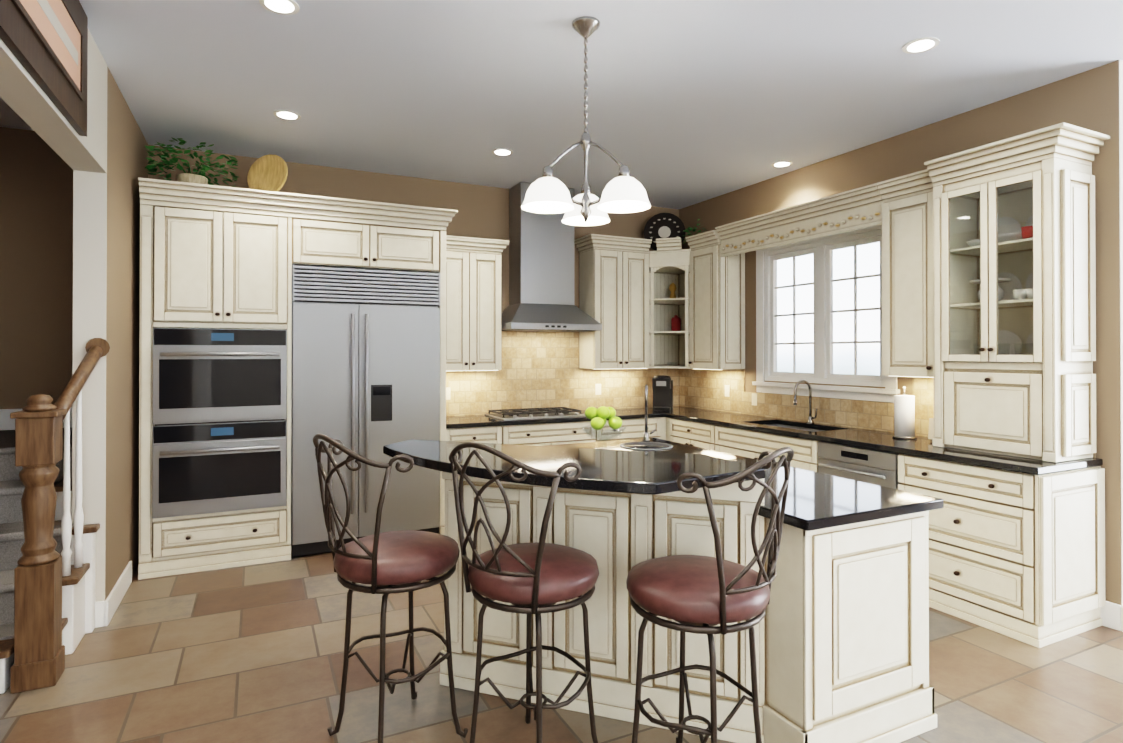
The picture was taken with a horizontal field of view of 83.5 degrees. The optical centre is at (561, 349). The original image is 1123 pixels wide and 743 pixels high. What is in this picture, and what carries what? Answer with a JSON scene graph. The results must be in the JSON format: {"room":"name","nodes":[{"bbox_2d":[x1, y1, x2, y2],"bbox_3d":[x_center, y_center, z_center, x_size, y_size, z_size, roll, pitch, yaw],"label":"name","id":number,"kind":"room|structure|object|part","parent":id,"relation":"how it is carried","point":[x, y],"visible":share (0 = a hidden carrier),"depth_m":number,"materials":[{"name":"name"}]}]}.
{"room":"kitchen","nodes":[
{"label":"kitchen","id":0,"kind":"room"},
{"bbox_2d":[0,29,147,601],"bbox_3d":[-1.180,-0.043,0.543,0.150,3.100,9.405,0,0,-26],"label":"wall","id":1,"kind":"structure","parent":0,"point":[105,160],"depth_m":3.48,"materials":[{"name":"brown paint"}]},
{"bbox_2d":[0,0,87,136],"bbox_3d":[-1.946,-1.291,2.354,0.040,0.576,1.320,0,0,-26],"label":"picture frame","id":2,"kind":"object","parent":1,"relation":"attached to","point":[45,42],"visible":1,"depth_m":2.47,"materials":[{"name":"brown wood"}]},
{"bbox_2d":[95,561,131,627],"bbox_3d":[-2.737,1.455,3.765,0.166,0.140,0.749,0,0,-26],"label":"baseboard","id":3,"kind":"structure","parent":1,"relation":"attached to","point":[105,610],"depth_m":3.60,"materials":[{"name":"white wood"}]},
{"bbox_2d":[0,127,678,415],"bbox_3d":[-1.474,-0.014,5.710,6.428,3.100,0.150,0,0,-26],"label":"wall","id":4,"kind":"structure","parent":0,"point":[36,263],"depth_m":4.57,"materials":[{"name":"brown paint"}]},
{"bbox_2d":[0,407,71,430],"bbox_3d":[-3.753,0.493,4.500,1.006,0.148,0.026,0,0,-26],"label":"trim","id":5,"kind":"structure","parent":4,"relation":"attached to","point":[7,422],"depth_m":4.42,"materials":[{"name":"white"}]},
{"bbox_2d":[150,197,289,328],"bbox_3d":[-2.523,-0.595,4.718,0.830,0.820,0.720,0,0,-26],"label":"upper cabinet","id":6,"kind":"object","parent":4,"relation":"attached to","point":[217,257],"depth_m":4.38,"materials":[{"name":"beige wood"}]},
{"bbox_2d":[144,137,237,186],"bbox_3d":[-2.644,-1.316,4.520,0.588,0.368,0.513,0,0,-26],"label":"potted plant","id":7,"kind":"object","parent":6,"relation":"on","point":[200,178],"visible":1,"depth_m":4.46,"materials":[{"name":"green plant"}]},
{"bbox_2d":[247,154,287,191],"bbox_3d":[-2.192,-1.299,4.688,0.270,0.335,0.219,0,0,-26],"label":"plate","id":8,"kind":"object","parent":6,"relation":"on","point":[269,172],"visible":0.81,"depth_m":4.71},
{"bbox_2d":[290,209,441,276],"bbox_3d":[-1.630,-0.817,5.163,1.104,0.370,0.700,0,0,-26],"label":"upper cabinet","id":9,"kind":"object","parent":4,"relation":"attached to","point":[316,239],"depth_m":4.83,"materials":[{"name":"beige wood"}]},
{"bbox_2d":[446,235,509,370],"bbox_3d":[-0.850,-0.400,5.710,0.671,1.179,0.368,0,0,-26],"label":"upper cabinet","id":10,"kind":"object","parent":4,"relation":"attached to","point":[473,303],"visible":0.75,"depth_m":5.58,"materials":[{"name":"beige wood"}]},
{"bbox_2d":[501,182,601,331],"bbox_3d":[-0.142,-0.869,5.984,0.920,1.380,0.519,0,0,-26],"label":"range hood","id":11,"kind":"object","parent":4,"relation":"attached to","point":[541,272],"visible":0.96,"depth_m":5.92,"materials":[{"name":"silver metal"}]},
{"bbox_2d":[446,331,677,415],"bbox_3d":[0.020,0.221,6.340,2.790,0.794,0.010,0,0,-26],"label":"backsplash","id":12,"kind":"structure","parent":4,"relation":"attached to","point":[540,370],"depth_m":6.24,"materials":[{"name":"tile"}]},
{"bbox_2d":[446,387,449,399],"bbox_3d":[-1.060,0.407,5.807,0.070,0.114,0.004,0,0,-26],"label":"electrical outlet plate","id":13,"kind":"object","parent":12,"relation":"attached to","point":[448,388],"depth_m":5.81,"materials":[{"name":"beige plastic"}]},
{"bbox_2d":[595,384,600,394],"bbox_3d":[0.380,0.410,6.505,0.070,0.114,0.004,0,0,-26],"label":"electrical outlet plate","id":14,"kind":"object","parent":12,"relation":"attached to","point":[597,386],"depth_m":6.50,"materials":[{"name":"beige plastic"}]},
{"bbox_2d":[574,234,651,368],"bbox_3d":[0.520,-0.461,6.372,0.703,1.309,0.373,0,0,-26],"label":"upper cabinet","id":15,"kind":"object","parent":4,"relation":"attached to","point":[614,286],"visible":0.98,"depth_m":6.25,"materials":[{"name":"beige wood"}]},
{"bbox_2d":[649,237,690,368],"bbox_3d":[1.161,-0.462,6.553,0.604,1.305,0.608,0,0,-26],"label":"corner shelf","id":16,"kind":"object","parent":4,"relation":"attached to","point":[669,261],"visible":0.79,"depth_m":6.78,"materials":[{"name":"beige wood"}]},
{"bbox_2d":[644,213,684,250],"bbox_3d":[1.074,-1.222,6.557,0.367,0.427,0.251,0,0,-26],"label":"plate","id":17,"kind":"object","parent":16,"relation":"on","point":[663,225],"visible":0.67,"depth_m":6.56,"materials":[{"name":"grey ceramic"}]},
{"bbox_2d":[667,283,680,365],"bbox_3d":[1.189,-0.269,6.669,0.140,0.878,0.129,0,0,-26],"label":"decor","id":18,"kind":"object","parent":16,"relation":"on","point":[675,322],"visible":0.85,"depth_m":6.64,"materials":[{"name":"red ceramic"}]},
{"bbox_2d":[682,219,705,246],"bbox_3d":[1.348,-1.174,6.473,0.317,0.337,0.202,0,0,-26],"label":"plant","id":19,"kind":"object","parent":16,"relation":"on","point":[690,229],"visible":0.44,"depth_m":6.42,"materials":[{"name":"green plant"}]},
{"bbox_2d":[0,552,1122,742],"bbox_3d":[0.704,1.544,2.667,11.200,0.050,11.600,0,0,-26],"label":"floor","id":20,"kind":"structure","parent":0,"point":[249,654],"depth_m":2.88,"materials":[{"name":"tile"}]},
{"bbox_2d":[0,428,72,639],"bbox_3d":[-3.282,1.044,3.545,1.024,0.960,2.145,0,0,-26],"label":"carpeted stairs","id":21,"kind":"structure","parent":20,"relation":"on","point":[12,537],"depth_m":3.37,"materials":[{"name":"carpet"}]},
{"bbox_2d":[10,394,66,693],"bbox_3d":[-2.393,0.861,2.881,0.168,1.318,0.168,0,0,-26],"label":"newel post","id":22,"kind":"object","parent":20,"relation":"on","point":[39,655],"visible":1,"depth_m":2.83,"materials":[{"name":"brown wood"}]},
{"bbox_2d":[0,478,99,693],"bbox_3d":[-2.632,1.143,3.282,0.325,0.759,1.085,0,0,-26],"label":"stair","id":23,"kind":"structure","parent":20,"relation":"on","point":[78,604],"depth_m":3.27,"materials":[{"name":"white wood"}]},
{"bbox_2d":[61,389,83,575],"bbox_3d":[-2.495,0.738,3.145,0.047,1.187,0.385,0,0,-15],"label":"balusters","id":24,"kind":"object","parent":23,"relation":"on","point":[66,529],"visible":0.54,"depth_m":3.29,"materials":[{"name":"white wood"}]},
{"bbox_2d":[55,338,109,419],"bbox_3d":[-2.469,0.161,3.215,0.179,0.452,0.511,0,0,-26],"label":"handrail","id":25,"kind":"object","parent":24,"relation":"on","point":[97,349],"visible":0.85,"depth_m":3.27,"materials":[{"name":"brown wood"}]},
{"bbox_2d":[150,501,289,577],"bbox_3d":[-2.523,1.338,4.707,0.830,0.385,0.720,0,0,-26],"label":"base cabinet","id":26,"kind":"object","parent":20,"relation":"on","point":[185,544],"depth_m":4.38,"materials":[{"name":"beige wood"}]},
{"bbox_2d":[152,328,286,518],"bbox_3d":[-2.493,0.495,4.647,0.824,1.280,0.748,0,0,-26],"label":"double oven","id":27,"kind":"object","parent":26,"relation":"in","point":[219,420],"visible":1,"depth_m":4.36,"materials":[{"name":"silver metal"}]},
{"bbox_2d":[291,264,439,556],"bbox_3d":[-1.608,0.449,5.108,1.096,2.143,0.770,0,0,-26],"label":"fridge","id":28,"kind":"object","parent":20,"relation":"on","point":[365,363],"visible":0.98,"depth_m":4.80,"materials":[{"name":"silver metal"}]},
{"bbox_2d":[313,434,467,742],"bbox_3d":[-0.657,0.908,2.424,0.562,1.211,0.553,0,0,-26],"label":"stool","id":29,"kind":"object","parent":20,"relation":"on","point":[385,564],"visible":1,"depth_m":2.31,"materials":[{"name":"leather"}]},
{"bbox_2d":[446,425,509,443],"bbox_3d":[-0.843,1.096,5.578,0.577,0.878,0.618,0,0,-26],"label":"base cabinet","id":30,"kind":"object","parent":20,"relation":"on","point":[491,434],"depth_m":5.32,"materials":[{"name":"beige wood"}]},
{"bbox_2d":[449,442,598,742],"bbox_3d":[-0.113,0.907,2.262,0.575,1.211,0.570,0,0,-26],"label":"stool","id":31,"kind":"object","parent":20,"relation":"on","point":[536,579],"visible":1,"depth_m":2.13,"materials":[{"name":"leather"}]},
{"bbox_2d":[510,421,597,445],"bbox_3d":[-0.256,1.098,5.863,0.984,0.878,0.618,0,0,-26],"label":"base cabinet","id":32,"kind":"object","parent":20,"relation":"on","point":[550,434],"depth_m":5.61,"materials":[{"name":"beige wood"}]},
{"bbox_2d":[446,408,665,428],"bbox_3d":[-0.126,0.636,5.918,2.160,0.038,0.636,0,0,-26],"label":"countertop","id":33,"kind":"structure","parent":32,"relation":"on","point":[468,421],"depth_m":5.62,"materials":[{"name":"black stone"}]},
{"bbox_2d":[485,407,584,419],"bbox_3d":[-0.229,0.591,5.868,0.850,0.050,0.515,0,0,-26],"label":"cooktop","id":34,"kind":"object","parent":33,"relation":"in","point":[530,413],"visible":1,"depth_m":5.77,"materials":[{"name":"silver metal"}]},
{"bbox_2d":[598,417,665,441],"bbox_3d":[0.514,1.100,6.236,0.856,0.878,0.618,0,0,-26],"label":"base cabinet","id":35,"kind":"object","parent":20,"relation":"on","point":[635,428],"depth_m":6.00,"materials":[{"name":"beige wood"}]},
{"bbox_2d":[383,438,943,742],"bbox_3d":[0.214,0.986,3.010,1.945,1.070,2.040,0,0,-26],"label":"kitchen island","id":36,"kind":"object","parent":20,"relation":"on","point":[841,628],"depth_m":2.48,"materials":[{"name":"white wood"}]},
{"bbox_2d":[582,406,625,449],"bbox_3d":[0.252,0.469,3.743,0.270,0.269,0.266,0,0,-26],"label":"fruit bowl","id":37,"kind":"object","parent":36,"relation":"on","point":[599,416],"visible":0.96,"depth_m":3.70,"materials":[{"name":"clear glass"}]},
{"bbox_2d":[620,442,672,449],"bbox_3d":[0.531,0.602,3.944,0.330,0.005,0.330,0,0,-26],"label":"prep sink","id":38,"kind":"object","parent":36,"relation":"in","point":[646,445],"visible":1,"depth_m":3.94,"materials":[{"name":"silver metal"}]},
{"bbox_2d":[642,384,655,441],"bbox_3d":[0.579,0.416,4.112,0.165,0.379,0.152,0,0,-26],"label":"island faucet","id":39,"kind":"object","parent":36,"relation":"on","point":[646,438],"visible":1,"depth_m":4.15,"materials":[{"name":"silver metal"}]},
{"bbox_3d":[0.214,0.545,3.013,1.945,0.188,2.040,0,0,-26],"label":"kitchen island top","id":40,"kind":"part","parent":36,"relation":"part of","materials":[{"name":"black stone"}]},
{"bbox_2d":[666,417,673,441],"bbox_3d":[1.187,1.101,6.499,0.618,0.878,0.732,0,0,-26],"label":"base cabinet","id":41,"kind":"object","parent":20,"relation":"on","point":[669,421],"depth_m":6.08,"materials":[{"name":"beige wood"}]},
{"bbox_2d":[642,406,1102,474],"bbox_3d":[1.865,0.631,5.083,0.636,0.038,3.876,0,0,-26],"label":"countertop","id":42,"kind":"structure","parent":41,"relation":"on","point":[921,446],"depth_m":4.21,"materials":[{"name":"black stone"}]},
{"bbox_2d":[652,375,672,410],"bbox_3d":[1.044,0.441,6.500,0.200,0.355,0.292,0,0,14],"label":"coffee maker","id":43,"kind":"object","parent":42,"relation":"on","point":[662,386],"visible":1,"depth_m":6.47,"materials":[{"name":"black plastic"}]},
{"bbox_2d":[767,424,825,441],"bbox_3d":[1.888,0.748,5.112,0.424,0.190,0.784,0,0,-26],"label":"sink","id":44,"kind":"object","parent":42,"relation":"in","point":[796,427],"visible":0.02,"depth_m":5.35,"materials":[{"name":"silver metal"}]},
{"bbox_2d":[793,380,816,423],"bbox_3d":[1.996,0.430,5.142,0.211,0.363,0.098,0,0,-26],"label":"faucet","id":45,"kind":"object","parent":42,"relation":"on","point":[810,419],"visible":1,"depth_m":5.17,"materials":[{"name":"silver metal"}]},
{"bbox_2d":[892,387,916,438],"bbox_3d":[2.364,0.431,4.333,0.150,0.352,0.148,0,0,-26],"label":"paper towel","id":46,"kind":"object","parent":42,"relation":"on","point":[904,416],"visible":1,"depth_m":4.28,"materials":[{"name":"white paper"}]},
{"bbox_2d":[928,418,933,440],"bbox_3d":[2.479,0.525,4.122,0.120,0.164,0.066,0,0,44],"label":"easel","id":47,"kind":"object","parent":42,"relation":"on","point":[931,430],"visible":0.17,"depth_m":4.14,"materials":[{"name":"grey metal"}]},
{"bbox_2d":[924,122,1109,462],"bbox_3d":[2.631,-0.284,3.677,0.463,1.774,0.759,0,0,-26],"label":"hutch","id":48,"kind":"object","parent":42,"relation":"on","point":[1040,404],"visible":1,"depth_m":3.54,"materials":[{"name":"beige wood"}]},
{"bbox_2d":[967,239,979,246],"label":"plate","id":49,"kind":"object","parent":48,"relation":"in","point":[973,243],"depth_m":3.86,"materials":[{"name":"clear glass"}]},
{"bbox_2d":[969,272,1032,300],"bbox_3d":[2.694,-0.379,3.750,0.236,0.194,0.453,0,0,-32],"label":"plate","id":50,"kind":"object","parent":48,"relation":"in","point":[1029,294],"depth_m":3.81,"materials":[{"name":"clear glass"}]},
{"bbox_2d":[974,330,1033,354],"bbox_3d":[2.710,-0.023,3.743,0.187,0.194,0.417,0,0,-26],"label":"plate","id":51,"kind":"object","parent":48,"relation":"in","point":[1006,341],"depth_m":3.82,"materials":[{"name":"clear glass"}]},
{"bbox_2d":[998,214,1032,242],"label":"plate","id":52,"kind":"object","parent":48,"relation":"in","point":[1029,231],"depth_m":3.74,"materials":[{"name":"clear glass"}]},
{"bbox_2d":[626,447,793,742],"bbox_3d":[0.494,0.907,2.127,0.562,1.211,0.568,0,0,-26],"label":"stool","id":53,"kind":"object","parent":20,"relation":"on","point":[698,594],"visible":1,"depth_m":1.99,"materials":[{"name":"leather"}]},
{"bbox_2d":[674,418,773,450],"bbox_3d":[1.481,1.098,5.893,0.618,0.878,0.737,0,0,-26],"label":"base cabinet","id":54,"kind":"object","parent":20,"relation":"on","point":[702,435],"depth_m":5.47,"materials":[{"name":"beige wood"}]},
{"bbox_2d":[718,445,819,471],"bbox_3d":[1.842,1.203,5.147,0.618,0.660,1.177,0,0,-26],"label":"base cabinet","id":55,"kind":"object","parent":20,"relation":"on","point":[802,458],"depth_m":4.70,"materials":[{"name":"beige wood"}]},
{"bbox_2d":[818,442,899,488],"bbox_3d":[2.192,1.090,4.316,0.621,0.867,0.610,0,0,-26],"label":"dishwasher","id":56,"kind":"object","parent":55,"relation":"in","point":[874,467],"visible":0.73,"depth_m":4.17,"materials":[{"name":"silver metal"}]},
{"bbox_2d":[898,454,1105,647],"bbox_3d":[2.543,1.086,3.702,0.618,0.878,0.785,0,0,-26],"label":"base cabinet","id":57,"kind":"object","parent":20,"relation":"on","point":[1019,556],"depth_m":3.39,"materials":[{"name":"beige wood"}]},
{"bbox_2d":[0,0,1122,208],"bbox_3d":[1.140,-1.646,1.785,11.200,0.120,9.600,0,0,-26],"label":"ceiling","id":58,"kind":"structure","parent":0,"point":[691,102],"depth_m":3.63,"materials":[{"name":"white paint"}]},
{"bbox_2d":[259,0,299,14],"bbox_3d":[-1.289,-1.576,2.874,0.168,0.006,0.168,0,0,-35],"label":"recessed light","id":59,"kind":"object","parent":58,"relation":"in","point":[291,7],"depth_m":2.88,"materials":[{"name":"white"}]},
{"bbox_2d":[273,110,300,119],"bbox_3d":[-1.836,-1.568,4.209,0.168,0.006,0.168,0,0,19],"label":"recessed light","id":60,"kind":"object","parent":58,"relation":"in","point":[283,114],"depth_m":4.20,"materials":[{"name":"white"}]},
{"bbox_2d":[492,149,512,155],"bbox_3d":[-0.467,-1.564,4.984,0.168,0.006,0.168,0,0,37],"label":"recessed light","id":61,"kind":"object","parent":58,"relation":"in","point":[501,152],"depth_m":4.98,"materials":[{"name":"white"}]},
{"bbox_2d":[521,16,650,225],"bbox_3d":[0.073,-1.096,3.024,0.560,0.964,0.607,0,0,-26],"label":"pendant chandelier","id":62,"kind":"object","parent":58,"relation":"hanging from","point":[623,192],"visible":1,"depth_m":3.01,"materials":[{"name":"white glass"}]},
{"bbox_2d":[771,161,792,166],"bbox_3d":[1.858,-1.562,5.300,0.168,0.006,0.168,0,0,19],"label":"recessed light","id":63,"kind":"object","parent":58,"relation":"in","point":[781,163],"depth_m":5.29,"materials":[{"name":"white"}]},
{"bbox_2d":[902,37,939,53],"bbox_3d":[1.860,-1.574,3.256,0.168,0.006,0.168,0,0,-35],"label":"recessed light","id":64,"kind":"object","parent":58,"relation":"in","point":[920,45],"depth_m":3.25,"materials":[{"name":"white"}]},
{"bbox_2d":[679,60,1120,604],"bbox_3d":[2.242,-0.017,5.229,0.160,3.100,3.956,0,0,-26],"label":"wall","id":65,"kind":"structure","parent":0,"point":[1089,99],"depth_m":3.90,"materials":[{"name":"brown paint"}]},
{"bbox_2d":[685,230,744,369],"bbox_3d":[1.496,-0.462,6.128,0.373,1.309,0.443,0,0,-26],"label":"upper cabinet","id":66,"kind":"object","parent":65,"relation":"attached to","point":[717,311],"visible":0.85,"depth_m":5.98,"materials":[{"name":"beige wood"}]},
{"bbox_2d":[715,183,882,256],"bbox_3d":[1.961,-1.005,5.167,0.369,0.275,1.691,0,0,-26],"label":"window valance","id":67,"kind":"object","parent":65,"relation":"attached to","point":[852,210],"visible":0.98,"depth_m":4.94,"materials":[{"name":"wood"}]},
{"bbox_2d":[752,225,899,402],"bbox_3d":[2.178,-0.299,5.259,0.170,1.385,1.470,0,0,-26],"label":"window","id":68,"kind":"structure","parent":65,"relation":"in","point":[820,249],"depth_m":5.24,"materials":[{"name":"white wood"}]},
{"bbox_2d":[678,369,1095,457],"bbox_3d":[2.139,0.398,5.237,0.011,0.427,3.842,0,0,-26],"label":"backsplash","id":69,"kind":"structure","parent":65,"relation":"attached to","point":[697,388],"depth_m":5.49,"materials":[{"name":"tile"}]},
{"bbox_2d":[725,385,729,396],"bbox_3d":[1.644,0.409,6.240,0.005,0.114,0.070,0,0,-26],"label":"electrical outlet plate","id":70,"kind":"object","parent":69,"relation":"attached to","point":[727,392],"depth_m":6.23,"materials":[{"name":"beige plastic"}]},
{"bbox_2d":[752,393,756,405],"bbox_3d":[1.809,0.467,5.898,0.005,0.114,0.070,0,0,-26],"label":"electrical outlet plate","id":71,"kind":"object","parent":69,"relation":"attached to","point":[754,396],"depth_m":5.89,"materials":[{"name":"beige plastic"}]},
{"bbox_2d":[877,169,933,377],"bbox_3d":[2.419,-0.483,4.223,0.373,1.329,0.395,0,0,-26],"label":"upper cabinet","id":72,"kind":"object","parent":65,"relation":"attached to","point":[907,277],"visible":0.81,"depth_m":4.16,"materials":[{"name":"beige wood"}]},
{"bbox_2d":[1119,60,1122,605],"bbox_3d":[4.465,-0.023,4.106,3.182,3.100,0.004,0,0,-26],"label":"wall","id":73,"kind":"structure","parent":0,"point":[1121,214],"depth_m":3.42,"materials":[{"name":"brown paint"}]},
{"bbox_2d":[1101,601,1122,631],"bbox_3d":[4.370,1.457,4.105,3.048,0.140,0.131,0,0,-26],"label":"baseboard","id":74,"kind":"structure","parent":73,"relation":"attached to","point":[1111,615],"depth_m":3.43,"materials":[{"name":"white wood"}]},
{"label":"outside","id":75,"kind":"structure","parent":0,"visible":0},
{"bbox_2d":[777,242,879,374],"bbox_3d":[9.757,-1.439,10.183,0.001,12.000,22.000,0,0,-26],"label":"window panes","id":76,"kind":"structure","parent":75,"point":[808,303],"depth_m":15.83,"materials":[{"name":"glass"}]}
]}

